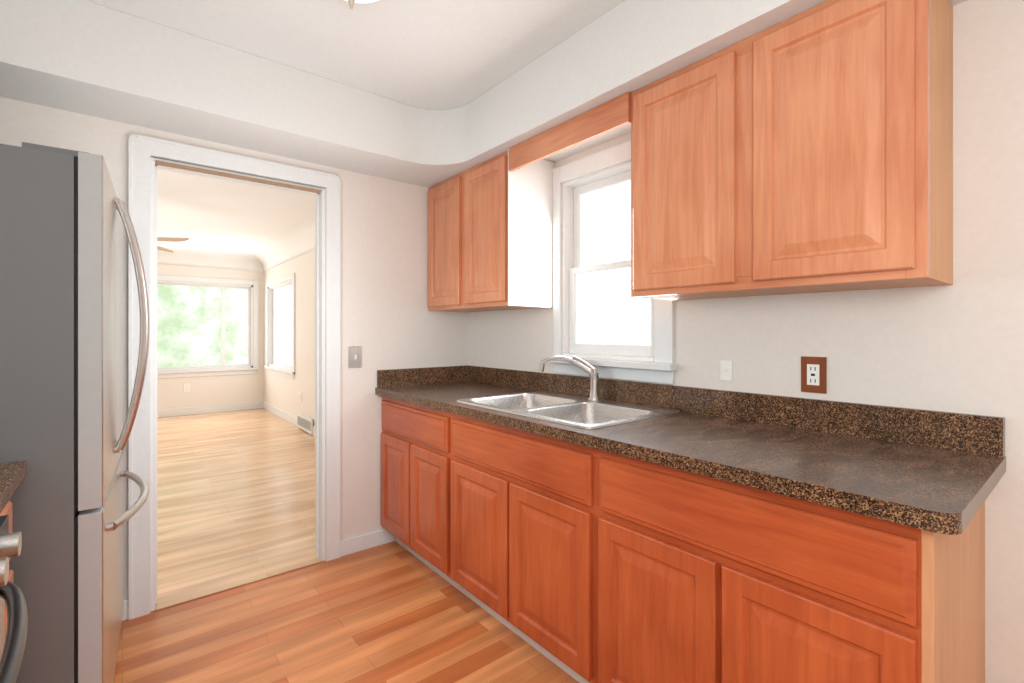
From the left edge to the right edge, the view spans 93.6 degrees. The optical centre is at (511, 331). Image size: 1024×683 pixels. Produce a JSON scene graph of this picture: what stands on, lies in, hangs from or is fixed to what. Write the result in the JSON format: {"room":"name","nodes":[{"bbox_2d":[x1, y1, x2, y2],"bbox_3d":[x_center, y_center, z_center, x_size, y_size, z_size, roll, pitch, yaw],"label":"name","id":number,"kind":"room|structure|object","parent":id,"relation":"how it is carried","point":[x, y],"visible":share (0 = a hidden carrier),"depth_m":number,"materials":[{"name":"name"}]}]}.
{"room":"kitchen","nodes":[
{"label":"kitchen","id":0,"kind":"room"},
{"bbox_2d":[157,264,263,409],"bbox_3d":[-5.944,0.022,6.265,4.892,2.420,0.120,0,0,-39],"label":"wall","id":1,"kind":"structure","parent":0,"point":[243,388],"depth_m":7.36,"materials":[{"name":"paint"}]},
{"bbox_2d":[184,384,189,391],"bbox_3d":[-4.805,0.832,7.105,0.074,0.118,0.009,0,0,-39],"label":"outlet","id":2,"kind":"object","parent":1,"relation":"attached to","point":[186,386],"visible":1,"depth_m":7.11,"materials":[{"name":"white plastic"}]},
{"bbox_2d":[157,275,258,378],"bbox_3d":[-5.185,-0.071,6.851,2.820,1.485,0.165,0,0,-39],"label":"window","id":3,"kind":"structure","parent":1,"relation":"attached to","point":[203,324],"depth_m":7.30,"materials":[{"name":"white paint"}]},
{"bbox_2d":[0,97,467,599],"bbox_3d":[-2.180,0.022,1.715,4.772,2.420,0.120,0,0,-39],"label":"wall","id":4,"kind":"structure","parent":0,"point":[384,309],"depth_m":2.72,"materials":[{"name":"beige paint"}]},
{"bbox_2d":[128,134,340,619],"bbox_3d":[-1.335,0.191,2.397,0.905,2.081,0.158,0,0,-39],"label":"door frame","id":5,"kind":"structure","parent":4,"relation":"attached to","point":[142,168],"depth_m":2.20,"materials":[{"name":"white paint"}]},
{"bbox_2d":[122,529,394,620],"bbox_3d":[0.037,1.189,0.703,2.602,0.085,4.245,0,0,-39],"label":"baseboard","id":6,"kind":"structure","parent":4,"relation":"attached to","point":[380,537],"depth_m":2.71,"materials":[{"name":"white paint"}]},
{"bbox_2d":[349,346,361,367],"bbox_3d":[-0.873,0.142,2.685,0.074,0.118,0.018,0,0,-39],"label":"switch plate","id":7,"kind":"object","parent":4,"relation":"attached to","point":[355,352],"visible":1,"depth_m":2.69,"materials":[{"name":"silver metal"}]},
{"bbox_2d":[157,217,314,271],"bbox_3d":[-4.039,-1.078,4.009,4.772,0.220,5.785,0,0,-39],"label":"crown molding","id":8,"kind":"structure","parent":0,"point":[300,241],"depth_m":7.01,"materials":[{"name":"white paint"}]},
{"bbox_2d":[157,169,314,254],"bbox_3d":[-4.058,-1.228,4.032,5.012,0.080,5.965,0,0,-39],"label":"ceiling","id":9,"kind":"structure","parent":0,"point":[216,215],"depth_m":4.84,"materials":[{"name":"white paint"}]},
{"bbox_2d":[157,237,188,252],"bbox_3d":[-3.399,-0.938,3.970,1.181,0.499,1.200,0,0,-39],"label":"ceiling fan","id":10,"kind":"object","parent":9,"relation":"hanging from","point":[167,239],"depth_m":4.09,"materials":[{"name":"beige wood"}]},
{"bbox_2d":[114,408,578,682],"bbox_3d":[-2.665,1.262,2.313,5.012,0.060,10.390,0,0,-39],"label":"floor","id":11,"kind":"structure","parent":0,"point":[378,614],"depth_m":2.21,"materials":[{"name":"laminate"}]},
{"bbox_2d":[0,499,13,637],"bbox_3d":[-1.336,0.796,0.828,0.622,0.871,0.432,0,0,-39],"label":"base cabinet","id":12,"kind":"object","parent":11,"relation":"on","point":[7,510],"visible":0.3,"depth_m":1.13,"materials":[{"name":"brown wood"}]},
{"bbox_2d":[0,460,26,512],"bbox_3d":[-1.328,0.291,0.834,0.642,0.138,0.440,0,0,-39],"label":"countertop","id":13,"kind":"structure","parent":12,"relation":"on","point":[12,474],"depth_m":1.08,"materials":[{"name":"stone"}]},
{"bbox_2d":[0,515,27,682],"bbox_3d":[-0.915,0.682,0.390,0.724,1.100,0.758,0,0,-39],"label":"range","id":14,"kind":"object","parent":11,"relation":"on","point":[12,647],"visible":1,"depth_m":0.74,"materials":[{"name":"silver metal"}]},
{"bbox_2d":[0,142,149,682],"bbox_3d":[-1.640,0.374,1.450,0.876,1.716,0.878,0,0,-39],"label":"refrigerator","id":15,"kind":"object","parent":11,"relation":"on","point":[63,221],"visible":1,"depth_m":1.26,"materials":[{"name":"silver metal"}]},
{"bbox_2d":[155,552,321,610],"bbox_3d":[-1.336,1.229,2.399,0.719,0.006,0.140,0,0,-39],"label":"threshold","id":16,"kind":"object","parent":11,"relation":"on","point":[176,597],"visible":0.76,"depth_m":2.36,"materials":[{"name":"brown wood"}]},
{"bbox_2d":[380,396,984,682],"bbox_3d":[0.239,0.796,2.024,0.620,0.871,2.443,0,0,-39],"label":"base cabinet","id":17,"kind":"object","parent":11,"relation":"on","point":[614,568],"visible":0.91,"depth_m":1.32,"materials":[{"name":"brown wood"}]},
{"bbox_2d":[375,365,1005,534],"bbox_3d":[0.244,0.291,2.002,0.640,0.138,2.482,0,0,-39],"label":"countertop","id":18,"kind":"structure","parent":17,"relation":"on","point":[929,470],"depth_m":1.37,"materials":[{"name":"stone"}]},
{"bbox_2d":[456,391,679,428],"bbox_3d":[0.209,0.415,2.068,0.554,0.202,0.826,0,0,-39],"label":"sink","id":19,"kind":"object","parent":18,"relation":"in","point":[566,409],"visible":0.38,"depth_m":2.08,"materials":[{"name":"silver metal"}]},
{"bbox_2d":[537,355,600,400],"bbox_3d":[0.262,0.212,2.246,0.303,0.203,0.060,0,0,18],"label":"faucet","id":20,"kind":"object","parent":18,"relation":"on","point":[588,368],"visible":1,"depth_m":2.21,"materials":[{"name":"silver metal"}]},
{"bbox_2d":[87,0,624,109],"bbox_3d":[0.056,-1.228,0.679,2.842,0.080,4.425,0,0,-39],"label":"ceiling","id":21,"kind":"structure","parent":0,"point":[424,54],"depth_m":1.92,"materials":[{"name":"white paint"}]},
{"bbox_2d":[345,0,378,9],"bbox_3d":[-0.514,-1.111,1.540,0.300,0.155,0.300,0,0,-39],"label":"ceiling light","id":22,"kind":"object","parent":21,"relation":"attached to","point":[351,2],"depth_m":1.61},
{"bbox_2d":[0,0,967,187],"bbox_3d":[0.037,-1.040,0.702,2.602,0.294,4.245,0,0,-39],"label":"ceiling soffit","id":23,"kind":"structure","parent":21,"relation":"attached to","point":[85,57],"depth_m":1.93,"materials":[{"name":"white paint"}]},
{"bbox_2d":[509,92,630,171],"bbox_3d":[0.230,-0.835,2.079,0.061,0.112,0.711,0,0,-39],"label":"window valance","id":24,"kind":"object","parent":23,"relation":"attached to","point":[615,113],"visible":0.84,"depth_m":2.00,"materials":[{"name":"brown wood"}]},
{"bbox_2d":[264,0,1023,682],"bbox_3d":[-0.764,0.022,3.853,0.120,2.420,10.390,0,0,-39],"label":"wall","id":25,"kind":"structure","parent":0,"point":[958,347],"depth_m":1.33,"materials":[{"name":"beige paint"}]},
{"bbox_2d":[157,401,314,435],"bbox_3d":[-4.039,1.177,4.009,4.772,0.110,5.785,0,0,-39],"label":"baseboard","id":26,"kind":"structure","parent":25,"relation":"attached to","point":[290,418],"depth_m":7.20,"materials":[{"name":"white paint"}]},
{"bbox_2d":[264,273,294,378],"bbox_3d":[-3.322,-0.071,6.974,0.165,1.405,1.570,0,0,-39],"label":"window","id":27,"kind":"structure","parent":25,"relation":"in","point":[282,295],"depth_m":7.10,"materials":[{"name":"white paint"}]},
{"bbox_2d":[297,413,312,433],"bbox_3d":[-2.553,1.129,5.924,0.022,0.175,0.580,0,0,-39],"label":"air vent","id":28,"kind":"object","parent":25,"relation":"in","point":[305,423],"visible":1,"depth_m":5.87,"materials":[{"name":"white metal"}]},
{"bbox_2d":[427,148,554,311],"bbox_3d":[-0.155,-0.509,2.750,0.318,0.765,0.817,0,0,-39],"label":"upper cabinet","id":29,"kind":"object","parent":25,"relation":"attached to","point":[490,225],"visible":0.97,"depth_m":2.49,"materials":[{"name":"brown wood"}]},
{"bbox_2d":[548,140,676,383],"bbox_3d":[0.480,-0.318,2.277,0.170,1.070,0.718,0,0,-39],"label":"kitchen window","id":30,"kind":"structure","parent":25,"relation":"in","point":[596,317],"depth_m":2.35,"materials":[{"name":"white"}]},
{"bbox_2d":[720,360,731,380],"bbox_3d":[0.803,0.147,1.809,0.018,0.075,0.045,0,0,-39],"label":"switch","id":31,"kind":"object","parent":25,"relation":"attached to","point":[725,366],"visible":1,"depth_m":1.81,"materials":[{"name":"white plastic"}]},
{"bbox_2d":[631,0,952,299],"bbox_3d":[0.818,-0.510,1.549,0.318,0.763,0.850,0,0,-39],"label":"upper cabinet","id":32,"kind":"object","parent":25,"relation":"attached to","point":[812,151],"visible":1,"depth_m":1.32,"materials":[{"name":"brown wood"}]},
{"bbox_2d":[801,356,826,393],"bbox_3d":[0.992,0.142,1.582,0.010,0.118,0.074,0,0,-39],"label":"outlet","id":33,"kind":"object","parent":25,"relation":"attached to","point":[813,369],"visible":1,"depth_m":1.58,"materials":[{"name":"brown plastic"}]}
]}

